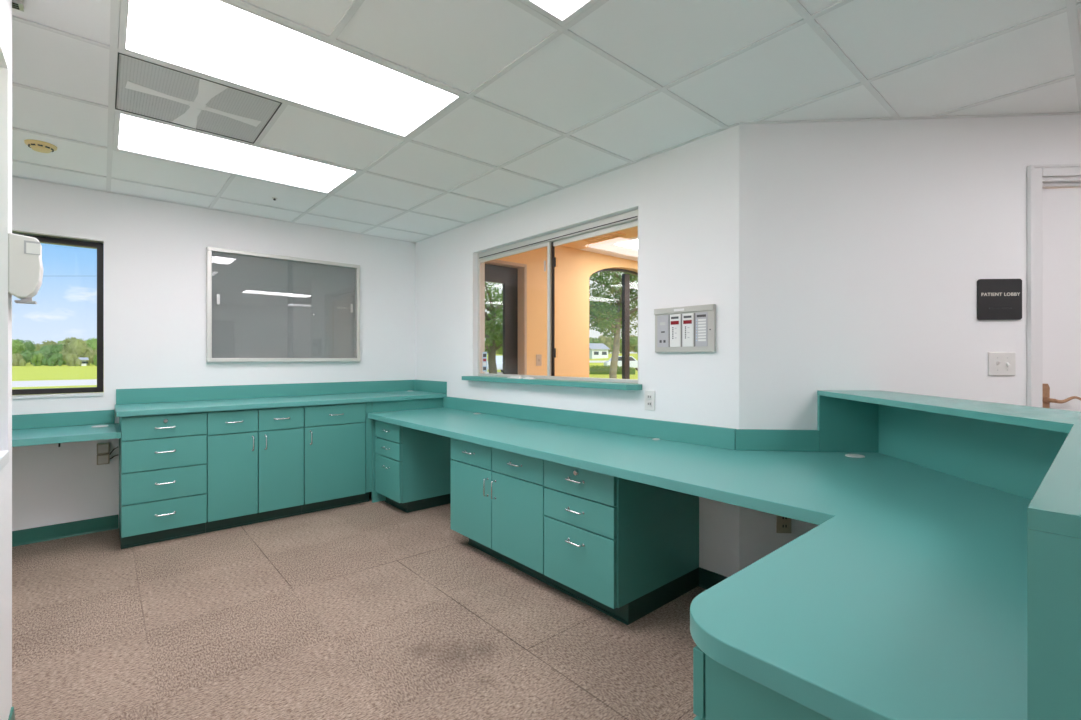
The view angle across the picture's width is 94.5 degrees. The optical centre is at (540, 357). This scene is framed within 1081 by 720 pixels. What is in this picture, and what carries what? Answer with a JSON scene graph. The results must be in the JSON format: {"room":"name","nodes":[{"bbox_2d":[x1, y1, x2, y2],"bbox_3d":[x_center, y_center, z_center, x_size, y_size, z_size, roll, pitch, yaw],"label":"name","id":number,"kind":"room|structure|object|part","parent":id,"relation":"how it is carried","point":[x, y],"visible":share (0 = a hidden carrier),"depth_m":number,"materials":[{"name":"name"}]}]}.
{"room":"medical reception office","nodes":[
{"label":"medical reception office","id":0,"kind":"room"},
{"bbox_2d":[0,0,11,719],"bbox_3d":[0.137,-0.166,-0.606,0.150,2.800,5.832,0,0,-41],"label":"wall","id":1,"kind":"structure","parent":0,"point":[5,5],"depth_m":1.56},
{"bbox_2d":[0,451,8,470],"bbox_3d":[-1.511,-0.288,1.279,0.148,1.232,0.636,0,0,-41],"label":"window","id":2,"kind":"structure","parent":1,"relation":"in","point":[4,455],"depth_m":1.50,"materials":[{"name":"white"}]},
{"bbox_2d":[8,706,14,719],"bbox_3d":[0.137,1.184,-0.484,0.012,0.100,5.615,0,0,-41],"label":"baseboard","id":3,"kind":"structure","parent":1,"relation":"attached to","point":[12,713],"depth_m":1.60,"materials":[{"name":"green plastic"}]},
{"bbox_2d":[8,233,42,303],"bbox_3d":[-1.668,-0.285,1.622,0.074,0.216,0.090,0,0,-41],"label":"soap dispenser","id":4,"kind":"object","parent":1,"relation":"attached to","point":[25,265],"visible":1,"depth_m":1.59,"materials":[{"name":"white plastic"}]},
{"bbox_2d":[12,177,414,530],"bbox_3d":[-2.614,-0.166,4.109,3.620,2.800,0.150,0,0,-41],"label":"wall","id":5,"kind":"structure","parent":0,"point":[155,251],"depth_m":3.77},
{"bbox_2d":[12,230,103,398],"bbox_3d":[-3.492,-0.283,3.332,0.873,1.108,0.162,0,0,-41],"label":"window","id":6,"kind":"structure","parent":5,"relation":"in","point":[43,238],"depth_m":3.56,"materials":[{"name":"brown metal"}]},
{"bbox_3d":[-3.471,0.261,3.308,0.873,0.021,0.099,0,0,-41],"label":"sill","id":7,"kind":"part","parent":6,"relation":"part of","materials":[{"name":"white"}]},
{"bbox_2d":[12,515,117,546],"bbox_3d":[-3.487,1.184,3.236,1.155,0.100,0.012,0,0,-41],"label":"baseboard","id":8,"kind":"structure","parent":5,"relation":"attached to","point":[75,528],"depth_m":3.43,"materials":[{"name":"green plastic"}]},
{"bbox_2d":[97,443,109,464],"bbox_3d":[-3.103,0.680,3.548,0.068,0.147,0.048,0,0,-41],"label":"outlet box","id":9,"kind":"object","parent":5,"relation":"attached to","point":[103,449],"visible":1,"depth_m":3.53,"materials":[{"name":"beige plastic"}]},
{"bbox_3d":[-3.088,0.642,3.531,0.052,0.055,0.002,0,0,-41],"label":"plate","id":10,"kind":"part","parent":9,"relation":"part of","materials":[{"name":"grey plastic"}]},
{"bbox_3d":[-3.088,0.719,3.531,0.052,0.055,0.002,0,0,-41],"label":"plate","id":11,"kind":"part","parent":9,"relation":"part of","materials":[{"name":"grey plastic"}]},
{"bbox_2d":[116,380,414,404],"bbox_3d":[-2.173,0.281,4.381,2.357,0.110,0.020,0,0,-41],"label":"backsplash","id":12,"kind":"structure","parent":5,"relation":"attached to","point":[169,394],"depth_m":4.17,"materials":[{"name":"teal laminate"}]},
{"bbox_2d":[206,246,359,361],"bbox_3d":[-2.182,-0.422,4.355,1.218,0.912,0.048,0,0,-41],"label":"bulletin board","id":13,"kind":"object","parent":5,"relation":"attached to","point":[261,307],"visible":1,"depth_m":4.31,"materials":[{"name":"glass"}]},
{"bbox_3d":[-2.570,-0.466,3.988,0.022,0.080,0.004,0,0,-41],"label":"finger pull","id":14,"kind":"part","parent":13,"relation":"part of","materials":[{"name":"silver metal"}]},
{"bbox_2d":[12,492,706,719],"bbox_3d":[2.318,1.294,2.980,9.850,0.120,8.350,0,0,-41],"label":"floor","id":15,"kind":"structure","parent":0,"point":[368,610],"depth_m":2.26,"materials":[{"name":"carpet"}]},
{"bbox_2d":[119,412,206,548],"bbox_3d":[-2.674,0.803,3.535,0.458,0.862,0.630,0,0,-41],"label":"base cabinet","id":16,"kind":"object","parent":15,"relation":"on","point":[163,457],"visible":1,"depth_m":3.32,"materials":[{"name":"teal laminate"}]},
{"bbox_3d":[-2.495,1.044,3.330,0.454,0.197,0.020,0,0,-41],"label":"drawer","id":17,"kind":"part","parent":16,"relation":"part of","materials":[{"name":"teal laminate"}]},
{"bbox_3d":[-2.495,0.840,3.330,0.454,0.198,0.020,0,0,-41],"label":"drawer","id":18,"kind":"part","parent":16,"relation":"part of","materials":[{"name":"teal laminate"}]},
{"bbox_3d":[-2.495,0.634,3.330,0.454,0.199,0.020,0,0,-41],"label":"drawer","id":19,"kind":"part","parent":16,"relation":"part of","materials":[{"name":"teal laminate"}]},
{"bbox_3d":[-2.495,0.455,3.330,0.454,0.146,0.020,0,0,-41],"label":"drawer","id":20,"kind":"part","parent":16,"relation":"part of","materials":[{"name":"teal laminate"}]},
{"bbox_3d":[-2.479,1.035,3.308,0.114,0.014,0.032,0,0,-41],"label":"handle","id":21,"kind":"part","parent":16,"relation":"part of","materials":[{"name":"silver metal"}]},
{"bbox_3d":[-2.479,0.829,3.308,0.114,0.014,0.032,0,0,-41],"label":"handle","id":22,"kind":"part","parent":16,"relation":"part of","materials":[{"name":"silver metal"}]},
{"bbox_3d":[-2.479,0.462,3.308,0.114,0.014,0.032,0,0,-41],"label":"handle","id":23,"kind":"part","parent":16,"relation":"part of","materials":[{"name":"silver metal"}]},
{"bbox_2d":[115,380,446,416],"bbox_3d":[-1.974,0.297,4.149,2.364,0.147,0.631,0,0,-41],"label":"countertop","id":24,"kind":"structure","parent":16,"relation":"on","point":[169,400],"depth_m":4.06,"materials":[{"name":"teal laminate"}]},
{"bbox_2d":[206,406,303,532],"bbox_3d":[-2.263,0.803,3.895,0.632,0.862,0.630,0,0,-41],"label":"base cabinet","id":25,"kind":"object","parent":15,"relation":"on","point":[255,457],"visible":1,"depth_m":3.67,"materials":[{"name":"teal laminate"}]},
{"bbox_3d":[-2.203,0.461,3.585,0.308,0.157,0.020,0,0,-41],"label":"drawer","id":26,"kind":"part","parent":25,"relation":"part of","materials":[{"name":"teal laminate"}]},
{"bbox_3d":[-2.203,0.845,3.585,0.308,0.597,0.020,0,0,-41],"label":"door","id":27,"kind":"part","parent":25,"relation":"part of","materials":[{"name":"teal laminate"}]},
{"bbox_3d":[-1.965,0.461,3.794,0.311,0.157,0.020,0,0,-41],"label":"drawer","id":28,"kind":"part","parent":25,"relation":"part of","materials":[{"name":"teal laminate"}]},
{"bbox_3d":[-1.965,0.845,3.794,0.311,0.597,0.020,0,0,-41],"label":"door","id":29,"kind":"part","parent":25,"relation":"part of","materials":[{"name":"teal laminate"}]},
{"bbox_2d":[301,402,371,513],"bbox_3d":[-1.820,0.803,4.284,0.545,0.862,0.630,0,0,-41],"label":"base cabinet","id":30,"kind":"object","parent":15,"relation":"on","point":[337,437],"visible":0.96,"depth_m":4.06,"materials":[{"name":"teal laminate"}]},
{"bbox_3d":[-1.662,0.461,4.059,0.480,0.157,0.020,0,0,-41],"label":"drawer","id":31,"kind":"part","parent":30,"relation":"part of","materials":[{"name":"teal laminate"}]},
{"bbox_3d":[-1.662,0.845,4.059,0.480,0.597,0.020,0,0,-41],"label":"door","id":32,"kind":"part","parent":30,"relation":"part of","materials":[{"name":"teal laminate"}]},
{"bbox_2d":[372,398,442,502],"bbox_3d":[-1.171,0.803,4.492,0.703,0.862,0.017,0,0,-41],"label":"panel","id":33,"kind":"object","parent":15,"relation":"on","point":[412,404],"visible":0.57,"depth_m":4.36,"materials":[{"name":"teal laminate"}]},
{"bbox_2d":[375,420,451,512],"bbox_3d":[-0.996,0.872,4.270,0.730,0.724,0.460,0,0,-41],"label":"base cabinet","id":34,"kind":"object","parent":15,"relation":"on","point":[413,466],"visible":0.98,"depth_m":4.03,"materials":[{"name":"teal laminate"}]},
{"bbox_3d":[-1.237,0.969,4.056,0.020,0.318,0.455,0,0,-41],"label":"drawer","id":35,"kind":"part","parent":34,"relation":"part of","materials":[{"name":"teal laminate"}]},
{"bbox_3d":[-1.237,0.737,4.056,0.020,0.133,0.455,0,0,-41],"label":"drawer","id":36,"kind":"part","parent":34,"relation":"part of","materials":[{"name":"teal laminate"}]},
{"bbox_3d":[-1.237,0.595,4.056,0.020,0.136,0.455,0,0,-41],"label":"drawer","id":37,"kind":"part","parent":34,"relation":"part of","materials":[{"name":"teal laminate"}]},
{"bbox_2d":[451,438,556,588],"bbox_3d":[-0.040,0.872,3.179,0.730,0.724,0.928,0,0,-41],"label":"base cabinet","id":38,"kind":"object","parent":15,"relation":"on","point":[497,495],"visible":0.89,"depth_m":2.90,"materials":[{"name":"teal laminate"}]},
{"bbox_3d":[-0.436,0.596,3.142,0.020,0.143,0.462,0,0,-41],"label":"drawer","id":39,"kind":"part","parent":38,"relation":"part of","materials":[{"name":"teal laminate"}]},
{"bbox_3d":[-0.436,0.903,3.142,0.020,0.459,0.462,0,0,-41],"label":"door","id":40,"kind":"part","parent":38,"relation":"part of","materials":[{"name":"teal laminate"}]},
{"bbox_3d":[-0.326,0.772,2.976,0.032,0.114,0.014,0,0,-41],"label":"handle","id":41,"kind":"part","parent":38,"relation":"part of","materials":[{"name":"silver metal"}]},
{"bbox_3d":[-0.148,0.592,2.773,0.032,0.014,0.114,0,0,-41],"label":"handle","id":42,"kind":"part","parent":38,"relation":"part of","materials":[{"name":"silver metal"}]},
{"bbox_3d":[-0.129,0.596,2.792,0.020,0.143,0.456,0,0,-41],"label":"drawer","id":43,"kind":"part","parent":38,"relation":"part of","materials":[{"name":"teal laminate"}]},
{"bbox_3d":[-0.129,0.903,2.792,0.020,0.459,0.456,0,0,-41],"label":"door","id":44,"kind":"part","parent":38,"relation":"part of","materials":[{"name":"teal laminate"}]},
{"bbox_2d":[368,396,1031,719],"bbox_3d":[0.087,0.436,2.688,2.133,0.148,4.351,0,0,-41],"label":"countertop","id":45,"kind":"structure","parent":38,"relation":"on","point":[906,599],"depth_m":1.15,"materials":[{"name":"teal laminate"}]},
{"bbox_2d":[544,460,698,624],"bbox_3d":[0.425,0.872,2.648,0.730,0.724,0.482,0,0,-41],"label":"base cabinet","id":46,"kind":"object","parent":15,"relation":"on","point":[625,549],"visible":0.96,"depth_m":2.42,"materials":[{"name":"teal laminate"}]},
{"bbox_3d":[0.161,0.896,2.421,0.032,0.014,0.114,0,0,-41],"label":"handle","id":47,"kind":"part","parent":46,"relation":"part of","materials":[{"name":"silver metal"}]},
{"bbox_3d":[0.161,0.742,2.421,0.032,0.014,0.114,0,0,-41],"label":"handle","id":48,"kind":"part","parent":46,"relation":"part of","materials":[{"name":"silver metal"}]},
{"bbox_3d":[0.161,0.594,2.421,0.032,0.014,0.114,0,0,-41],"label":"handle","id":49,"kind":"part","parent":46,"relation":"part of","materials":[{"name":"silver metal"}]},
{"bbox_3d":[0.182,0.980,2.437,0.020,0.307,0.474,0,0,-41],"label":"drawer","id":50,"kind":"part","parent":46,"relation":"part of","materials":[{"name":"teal laminate"}]},
{"bbox_3d":[0.182,0.749,2.437,0.020,0.141,0.474,0,0,-41],"label":"drawer","id":51,"kind":"part","parent":46,"relation":"part of","materials":[{"name":"teal laminate"}]},
{"bbox_3d":[0.182,0.598,2.437,0.020,0.147,0.474,0,0,-41],"label":"drawer","id":52,"kind":"part","parent":46,"relation":"part of","materials":[{"name":"teal laminate"}]},
{"bbox_2d":[693,646,830,719],"bbox_3d":[0.676,0.872,0.819,0.490,0.724,0.720,0,0,-41],"label":"base cabinet","id":53,"kind":"object","parent":15,"relation":"on","point":[720,692],"visible":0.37,"depth_m":0.85,"materials":[{"name":"teal laminate"}]},
{"bbox_3d":[0.466,0.584,1.057,0.488,0.119,0.020,0,0,-41],"label":"drawer","id":54,"kind":"part","parent":53,"relation":"part of","materials":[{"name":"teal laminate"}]},
{"bbox_2d":[817,390,1080,719],"bbox_3d":[1.308,0.699,1.363,0.770,1.071,2.384,0,0,24],"label":"reception desk","id":55,"kind":"object","parent":15,"relation":"on","point":[1028,452],"depth_m":1.59,"materials":[{"name":"teal laminate"}]},
{"bbox_3d":[1.533,0.328,2.494,0.283,0.281,0.020,0,0,4],"label":"wall panel","id":56,"kind":"part","parent":55,"relation":"part of","materials":[{"name":"teal laminate"}]},
{"bbox_2d":[817,390,1080,538],"bbox_3d":[1.308,0.175,1.363,0.770,0.024,2.384,0,0,24],"label":"shelf","id":57,"kind":"object","parent":55,"relation":"attached to","point":[1054,511],"depth_m":1.24,"materials":[{"name":"teal laminate"}]},
{"bbox_3d":[1.433,0.711,1.325,0.500,1.047,2.351,0,0,24],"label":"riser panel","id":58,"kind":"part","parent":55,"relation":"part of","materials":[{"name":"teal laminate"}]},
{"bbox_3d":[0.642,0.710,0.438,0.027,1.047,0.307,0,0,-41],"label":"panel","id":59,"kind":"part","parent":55,"relation":"part of","materials":[{"name":"teal laminate"}]},
{"bbox_2d":[12,0,1080,260],"bbox_3d":[2.318,-1.205,2.980,9.550,0.042,8.050,0,0,-41],"label":"ceiling","id":60,"kind":"structure","parent":0,"point":[548,107],"depth_m":2.19,"materials":[{"name":"tile"}]},
{"bbox_2d":[12,0,23,11],"bbox_3d":[-1.834,-1.177,1.587,0.268,0.016,0.046,0,0,-41],"label":"ceiling vent","id":61,"kind":"object","parent":60,"relation":"in","point":[16,4],"visible":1,"depth_m":1.66,"materials":[{"name":"silver metal"}]},
{"bbox_2d":[24,139,56,152],"bbox_3d":[-2.789,-1.174,2.792,0.132,0.034,0.132,0,0,-41],"label":"smoke detector","id":62,"kind":"object","parent":60,"relation":"attached to","point":[36,145],"visible":1,"depth_m":2.76,"materials":[{"name":"brown plastic"}]},
{"bbox_2d":[115,52,281,143],"bbox_3d":[-1.612,-1.244,2.352,0.584,0.122,0.584,0,0,-41],"label":"ceiling vent","id":63,"kind":"object","parent":60,"relation":"in","point":[143,88],"visible":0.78,"depth_m":2.32,"materials":[{"name":"grey plastic"}]},
{"bbox_2d":[113,111,359,193],"bbox_3d":[-1.785,-1.235,3.011,1.193,0.100,0.584,0,0,-41],"label":"ceiling light","id":64,"kind":"object","parent":60,"relation":"attached to","point":[132,134],"visible":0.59,"depth_m":2.96,"materials":[{"name":"white"}]},
{"bbox_2d":[118,0,465,138],"bbox_3d":[-0.981,-1.235,2.094,1.193,0.100,0.584,0,0,-41],"label":"ceiling light","id":65,"kind":"object","parent":60,"relation":"attached to","point":[226,41],"visible":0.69,"depth_m":2.01,"materials":[{"name":"white"}]},
{"bbox_2d":[519,0,598,26],"bbox_3d":[-0.177,-1.235,1.177,1.193,0.100,0.584,0,0,-41],"label":"ceiling light","id":66,"kind":"object","parent":60,"relation":"attached to","point":[561,12],"visible":1,"depth_m":1.70,"materials":[{"name":"white"}]},
{"bbox_2d":[535,0,584,16],"bbox_3d":[-0.177,-1.200,1.177,1.148,0.006,0.539,0,0,-41],"label":"diffuser","id":67,"kind":"object","parent":66,"relation":"attached to","point":[551,8],"depth_m":1.70,"materials":[{"name":"white"}]},
{"bbox_2d":[579,232,625,242],"bbox_3d":[0.557,-1.180,4.861,0.320,0.012,0.440,0,0,-41],"label":"ceiling vent","id":68,"kind":"object","parent":60,"relation":"in","point":[618,234],"visible":0.55,"depth_m":4.89,"materials":[{"name":"orange paint"}]},
{"bbox_2d":[610,238,637,250],"bbox_3d":[1.386,-1.226,5.401,1.210,0.080,0.610,0,0,-41],"label":"ceiling light","id":69,"kind":"object","parent":60,"relation":"attached to","point":[630,244],"visible":0.1,"depth_m":5.28,"materials":[{"name":"white"}]},
{"bbox_2d":[618,239,637,248],"bbox_3d":[1.386,-1.199,5.401,1.158,0.006,0.558,0,0,-41],"label":"diffuser","id":70,"kind":"object","parent":69,"relation":"attached to","point":[630,244],"depth_m":5.28,"materials":[{"name":"white"}]},
{"bbox_2d":[495,245,637,380],"bbox_3d":[1.570,-0.166,6.580,5.930,2.800,0.150,0,0,-41],"label":"wall","id":71,"kind":"structure","parent":0,"point":[574,267],"depth_m":5.32,"materials":[{"name":"orange paint"}]},
{"bbox_2d":[485,260,526,374],"bbox_3d":[-0.379,0.002,4.871,0.513,1.863,0.148,0,0,-41],"label":"door","id":72,"kind":"structure","parent":71,"relation":"in","point":[513,276],"depth_m":4.98,"materials":[{"name":"brown"}]},
{"bbox_2d":[536,354,541,365],"bbox_3d":[-0.014,0.024,5.080,0.070,0.116,0.018,0,0,-41],"label":"light switch","id":73,"kind":"object","parent":71,"relation":"attached to","point":[538,356],"visible":1,"depth_m":5.08,"materials":[{"name":"beige"}]},
{"bbox_2d":[593,268,637,378],"bbox_3d":[1.038,-0.076,6.178,1.527,2.019,0.048,0,0,-41],"label":"window","id":74,"kind":"structure","parent":71,"relation":"in","point":[625,277],"depth_m":6.17,"materials":[{"name":"brown metal"}]},
{"bbox_2d":[415,125,738,576],"bbox_3d":[-0.097,-0.166,3.893,0.120,2.800,3.493,0,0,-41],"label":"wall","id":75,"kind":"structure","parent":0,"point":[685,197],"depth_m":2.94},
{"bbox_2d":[462,376,641,389],"bbox_3d":[-0.019,0.176,3.685,0.134,0.034,1.868,0,0,-41],"label":"window ledge","id":76,"kind":"object","parent":75,"relation":"attached to","point":[569,383],"visible":0.93,"depth_m":3.41,"materials":[{"name":"teal laminate"}]},
{"bbox_2d":[478,209,637,382],"bbox_3d":[0.057,-0.380,3.741,0.059,1.075,1.790,0,0,-41],"label":"window","id":77,"kind":"structure","parent":75,"relation":"in","point":[629,219],"depth_m":3.71,"materials":[{"name":"silver metal"}]},
{"bbox_2d":[483,352,486,371],"bbox_3d":[-0.483,0.034,4.334,0.002,0.170,0.066,0,0,-41],"label":"sticker","id":78,"kind":"object","parent":77,"relation":"attached to","point":[484,353],"visible":1,"depth_m":4.33,"materials":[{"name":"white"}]},
{"bbox_3d":[-0.233,-0.847,4.055,0.013,0.026,0.876,0,0,-41],"label":"rail","id":79,"kind":"part","parent":77,"relation":"part of","materials":[{"name":"silver metal"}]},
{"bbox_3d":[0.363,-0.843,3.409,0.013,0.034,0.798,0,0,-41],"label":"rail","id":80,"kind":"part","parent":77,"relation":"part of","materials":[{"name":"silver metal"}]},
{"bbox_2d":[645,390,654,410],"bbox_3d":[0.643,0.251,2.948,0.011,0.116,0.072,0,0,-41],"label":"wall outlet","id":81,"kind":"object","parent":75,"relation":"attached to","point":[649,395],"visible":1,"depth_m":2.94,"materials":[{"name":"white plastic"}]},
{"bbox_2d":[654,304,715,351],"bbox_3d":[0.791,-0.157,2.765,0.031,0.252,0.373,0,0,-41],"label":"panel","id":82,"kind":"object","parent":75,"relation":"attached to","point":[686,328],"visible":1,"depth_m":2.74,"materials":[{"name":"grey"}]},
{"bbox_2d":[699,567,727,588],"bbox_3d":[0.930,1.184,2.621,0.012,0.100,0.220,0,0,-41],"label":"baseboard","id":83,"kind":"structure","parent":75,"relation":"attached to","point":[707,579],"depth_m":2.66,"materials":[{"name":"green plastic"}]},
{"bbox_2d":[739,115,1080,570],"bbox_3d":[4.006,-0.166,2.403,6.000,2.800,0.120,0,0,4],"label":"wall","id":84,"kind":"structure","parent":0,"point":[865,247],"depth_m":2.50,"materials":[{"name":"paint"}]},
{"bbox_2d":[776,515,790,532],"bbox_3d":[1.227,0.826,2.520,0.072,0.116,0.011,0,0,4],"label":"wall outlet","id":85,"kind":"object","parent":84,"relation":"attached to","point":[783,524],"visible":0.7,"depth_m":2.52,"materials":[{"name":"beige plastic"}]},
{"bbox_2d":[781,523,787,528],"bbox_3d":[1.227,0.847,2.517,0.034,0.028,0.003,0,0,4],"label":"receptacle","id":86,"kind":"object","parent":85,"relation":"attached to","point":[783,525],"depth_m":2.52,"materials":[{"name":"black plastic"}]},
{"bbox_2d":[977,279,1021,319],"bbox_3d":[2.250,-0.286,2.451,0.200,0.200,0.014,0,0,4],"label":"door sign","id":87,"kind":"object","parent":84,"relation":"attached to","point":[997,299],"visible":1,"depth_m":2.45,"materials":[{"name":"black plastic"}]},
{"bbox_2d":[988,352,1015,375],"bbox_3d":[2.263,0.030,2.446,0.124,0.115,0.021,0,0,4],"label":"switch plate","id":88,"kind":"object","parent":84,"relation":"attached to","point":[999,363],"visible":1,"depth_m":2.45,"materials":[{"name":"white plastic"}]},
{"bbox_2d":[1027,164,1080,411],"bbox_3d":[2.905,0.148,2.463,1.043,2.172,0.144,0,0,4],"label":"door","id":89,"kind":"structure","parent":84,"relation":"in","point":[1053,204],"depth_m":2.49,"materials":[{"name":"white"}]},
{"bbox_3d":[2.517,0.204,2.493,0.038,0.150,0.006,0,0,4],"label":"handle plate","id":90,"kind":"part","parent":89,"relation":"part of","materials":[{"name":"gold metal"}]},
{"bbox_3d":[2.571,0.207,2.460,0.144,0.038,0.052,0,0,4],"label":"lever handle","id":91,"kind":"part","parent":89,"relation":"part of","materials":[{"name":"gold metal"}]},
{"bbox_3d":[-2.990,-0.166,2.205,0.845,2.800,2.518,0,0,-41],"label":"wall","id":92,"kind":"structure","parent":0,"visible":0},
{"bbox_2d":[12,410,114,429],"bbox_3d":[-3.491,0.422,3.226,1.132,0.096,0.020,0,0,-41],"label":"backsplash","id":93,"kind":"structure","parent":92,"relation":"attached to","point":[43,420],"depth_m":3.41,"materials":[{"name":"teal laminate"}]},
{"bbox_2d":[12,410,120,446],"bbox_3d":[-3.292,0.442,3.015,1.154,0.136,0.599,0,0,-41],"label":"countertop","id":94,"kind":"structure","parent":92,"relation":"attached to","point":[62,427],"depth_m":3.28,"materials":[{"name":"teal laminate"}]},
{"label":"outside","id":95,"kind":"structure","parent":0,"visible":0},
{"bbox_2d":[12,363,637,394],"bbox_3d":[-24.874,1.634,77.582,380.000,0.500,380.000,0,0,-41],"label":"lawn","id":96,"kind":"structure","parent":95,"point":[29,372],"depth_m":41.44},
{"bbox_2d":[12,353,25,365],"bbox_3d":[-86.819,0.475,83.054,2.114,2.787,2.073,0,0,-41],"label":"bush","id":97,"kind":"object","parent":96,"relation":"on","point":[17,359],"visible":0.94,"depth_m":82.74,"materials":[{"name":"green plant"}]},
{"bbox_2d":[12,339,26,353],"bbox_3d":[-96.635,-0.930,90.784,4.746,4.933,6.981,0,0,-41],"label":"tree","id":98,"kind":"object","parent":96,"relation":"on","point":[17,347],"visible":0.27,"depth_m":89.95,"materials":[{"name":"green plant"}]},
{"bbox_2d":[17,339,35,363],"bbox_3d":[-104.831,-1.149,99.537,7.501,5.455,6.508,0,0,41],"label":"tree","id":99,"kind":"object","parent":96,"relation":"on","point":[29,345],"visible":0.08,"depth_m":101.53,"materials":[{"name":"green plant"}]},
{"bbox_2d":[27,343,40,363],"bbox_3d":[-111.135,-0.703,110.033,5.970,5.021,6.089,0,0,34],"label":"tree","id":100,"kind":"object","parent":96,"relation":"on","point":[37,345],"visible":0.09,"depth_m":108.60,"materials":[{"name":"green plant"}]},
{"bbox_2d":[31,353,43,365],"bbox_3d":[-83.770,0.429,83.272,1.648,2.568,2.424,0,0,-41],"label":"bush","id":101,"kind":"object","parent":96,"relation":"on","point":[36,360],"visible":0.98,"depth_m":82.82,"materials":[{"name":"green plant"}]},
{"bbox_2d":[21,344,65,364],"bbox_3d":[-89.564,-0.548,90.131,6.507,4.160,7.501,0,0,19],"label":"tree","id":102,"kind":"object","parent":96,"relation":"on","point":[47,351],"visible":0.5,"depth_m":89.40,"materials":[{"name":"green plant"}]},
{"bbox_2d":[42,353,62,365],"bbox_3d":[-81.070,0.457,83.135,2.605,2.535,2.260,0,0,-41],"label":"bush","id":103,"kind":"object","parent":96,"relation":"on","point":[56,359],"visible":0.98,"depth_m":82.74,"materials":[{"name":"green plant"}]},
{"bbox_2d":[39,340,66,364],"bbox_3d":[-95.792,-0.840,99.332,6.089,5.350,5.970,0,0,12],"label":"tree","id":104,"kind":"object","parent":96,"relation":"on","point":[48,342],"visible":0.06,"depth_m":97.30,"materials":[{"name":"green plant"}]},
{"bbox_2d":[66,353,81,365],"bbox_3d":[-77.523,0.475,83.054,2.114,2.787,2.073,0,0,-41],"label":"bush","id":105,"kind":"object","parent":96,"relation":"on","point":[72,359],"visible":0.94,"depth_m":82.68,"materials":[{"name":"green plant"}]},
{"bbox_2d":[59,337,96,365],"bbox_3d":[-81.952,-0.963,89.462,5.970,5.647,6.089,0,0,-10],"label":"tree","id":106,"kind":"object","parent":96,"relation":"on","point":[71,345],"visible":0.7,"depth_m":87.84,"materials":[{"name":"green plant"}]},
{"bbox_2d":[78,357,88,365],"bbox_3d":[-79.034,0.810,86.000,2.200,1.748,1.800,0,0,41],"label":"house","id":107,"kind":"structure","parent":96,"relation":"on","point":[83,359],"depth_m":85.77,"materials":[{"name":"white paint"}]},
{"bbox_2d":[86,337,96,364],"bbox_3d":[-87.951,-1.303,99.255,4.746,5.727,6.981,0,0,-18],"label":"tree","id":108,"kind":"object","parent":96,"relation":"on","point":[92,342],"visible":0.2,"depth_m":97.26,"materials":[{"name":"green plant"}]},
{"bbox_2d":[93,355,96,365],"bbox_3d":[-73.478,0.429,83.272,1.648,2.568,2.424,0,0,-41],"label":"bush","id":109,"kind":"object","parent":96,"relation":"on","point":[95,356],"visible":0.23,"depth_m":82.34,"materials":[{"name":"green plant"}]},
{"bbox_2d":[485,282,502,376],"bbox_3d":[-1.772,-1.145,21.337,5.134,5.126,5.144,0,0,-23],"label":"shade tree","id":110,"kind":"object","parent":96,"relation":"on","point":[493,327],"visible":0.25,"depth_m":20.55,"materials":[{"name":"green plant"}]},
{"bbox_2d":[589,365,635,374],"bbox_3d":[4.989,0.983,42.008,5.918,0.803,1.124,0,0,8],"label":"clipped hedge","id":111,"kind":"object","parent":96,"relation":"on","point":[593,369],"visible":0.41,"depth_m":41.63,"materials":[{"name":"green plant"}]},
{"bbox_2d":[589,271,637,382],"bbox_3d":[3.830,-2.098,23.666,6.056,6.995,6.664,0,0,-41],"label":"shade tree","id":112,"kind":"object","parent":96,"relation":"on","point":[598,306],"visible":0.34,"depth_m":23.75,"materials":[{"name":"green plant"}]},
{"bbox_3d":[3.817,-3.131,23.645,6.104,4.930,6.676,0,0,-41],"label":"crown","id":113,"kind":"part","parent":112,"relation":"part of","materials":[{"name":"green plant"}]},
{"bbox_2d":[604,356,637,370],"bbox_3d":[8.969,0.594,51.998,4.540,1.579,1.812,0,0,-4],"label":"parked car","id":114,"kind":"object","parent":96,"relation":"on","point":[633,362],"visible":0.23,"depth_m":51.16,"materials":[{"name":"white paint"}]},
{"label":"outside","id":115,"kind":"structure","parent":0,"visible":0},
{"bbox_2d":[487,353,637,366],"bbox_3d":[12.294,0.159,112.369,54.000,3.050,94.000,0,0,8],"label":"bank","id":116,"kind":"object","parent":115,"point":[599,361],"visible":0.19,"depth_m":85.44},
{"bbox_2d":[589,337,600,342],"bbox_3d":[10.113,-2.528,106.003,5.739,3.968,5.933,0,0,-18],"label":"tree","id":117,"kind":"object","parent":116,"relation":"on","point":[591,340],"visible":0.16,"depth_m":105.83,"materials":[{"name":"green plant"}]},
{"bbox_2d":[589,343,608,358],"bbox_3d":[9.630,-1.093,90.000,4.000,3.020,4.600,0,0,-27],"label":"shed","id":118,"kind":"object","parent":116,"relation":"on","point":[596,350],"visible":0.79,"depth_m":88.34,"materials":[{"name":"white paint"}]},
{"bbox_2d":[597,335,613,353],"bbox_3d":[14.198,-2.806,114.388,5.581,4.848,5.473,0,0,12],"label":"tree","id":119,"kind":"object","parent":116,"relation":"on","point":[607,341],"visible":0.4,"depth_m":112.46,"materials":[{"name":"green plant"}]},
{"bbox_2d":[611,336,637,352],"bbox_3d":[18.430,-2.591,107.516,6.876,4.078,5.965,0,0,-3],"label":"tree","id":120,"kind":"object","parent":116,"relation":"on","point":[633,341],"visible":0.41,"depth_m":105.93,"materials":[{"name":"green plant"}]},
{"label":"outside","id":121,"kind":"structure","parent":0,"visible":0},
{"bbox_2d":[12,372,502,386],"bbox_3d":[-73.825,1.379,-13.730,186.000,0.010,8.800,0,0,-41],"label":"strip","id":122,"kind":"object","parent":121,"point":[41,383],"visible":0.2,"depth_m":26.73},
{"bbox_2d":[487,356,502,371],"bbox_3d":[-3.274,0.594,45.974,1.812,1.579,4.540,0,0,18],"label":"parked car","id":123,"kind":"object","parent":122,"relation":"on","point":[499,359],"visible":0.1,"depth_m":44.04,"materials":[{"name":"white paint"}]}
]}

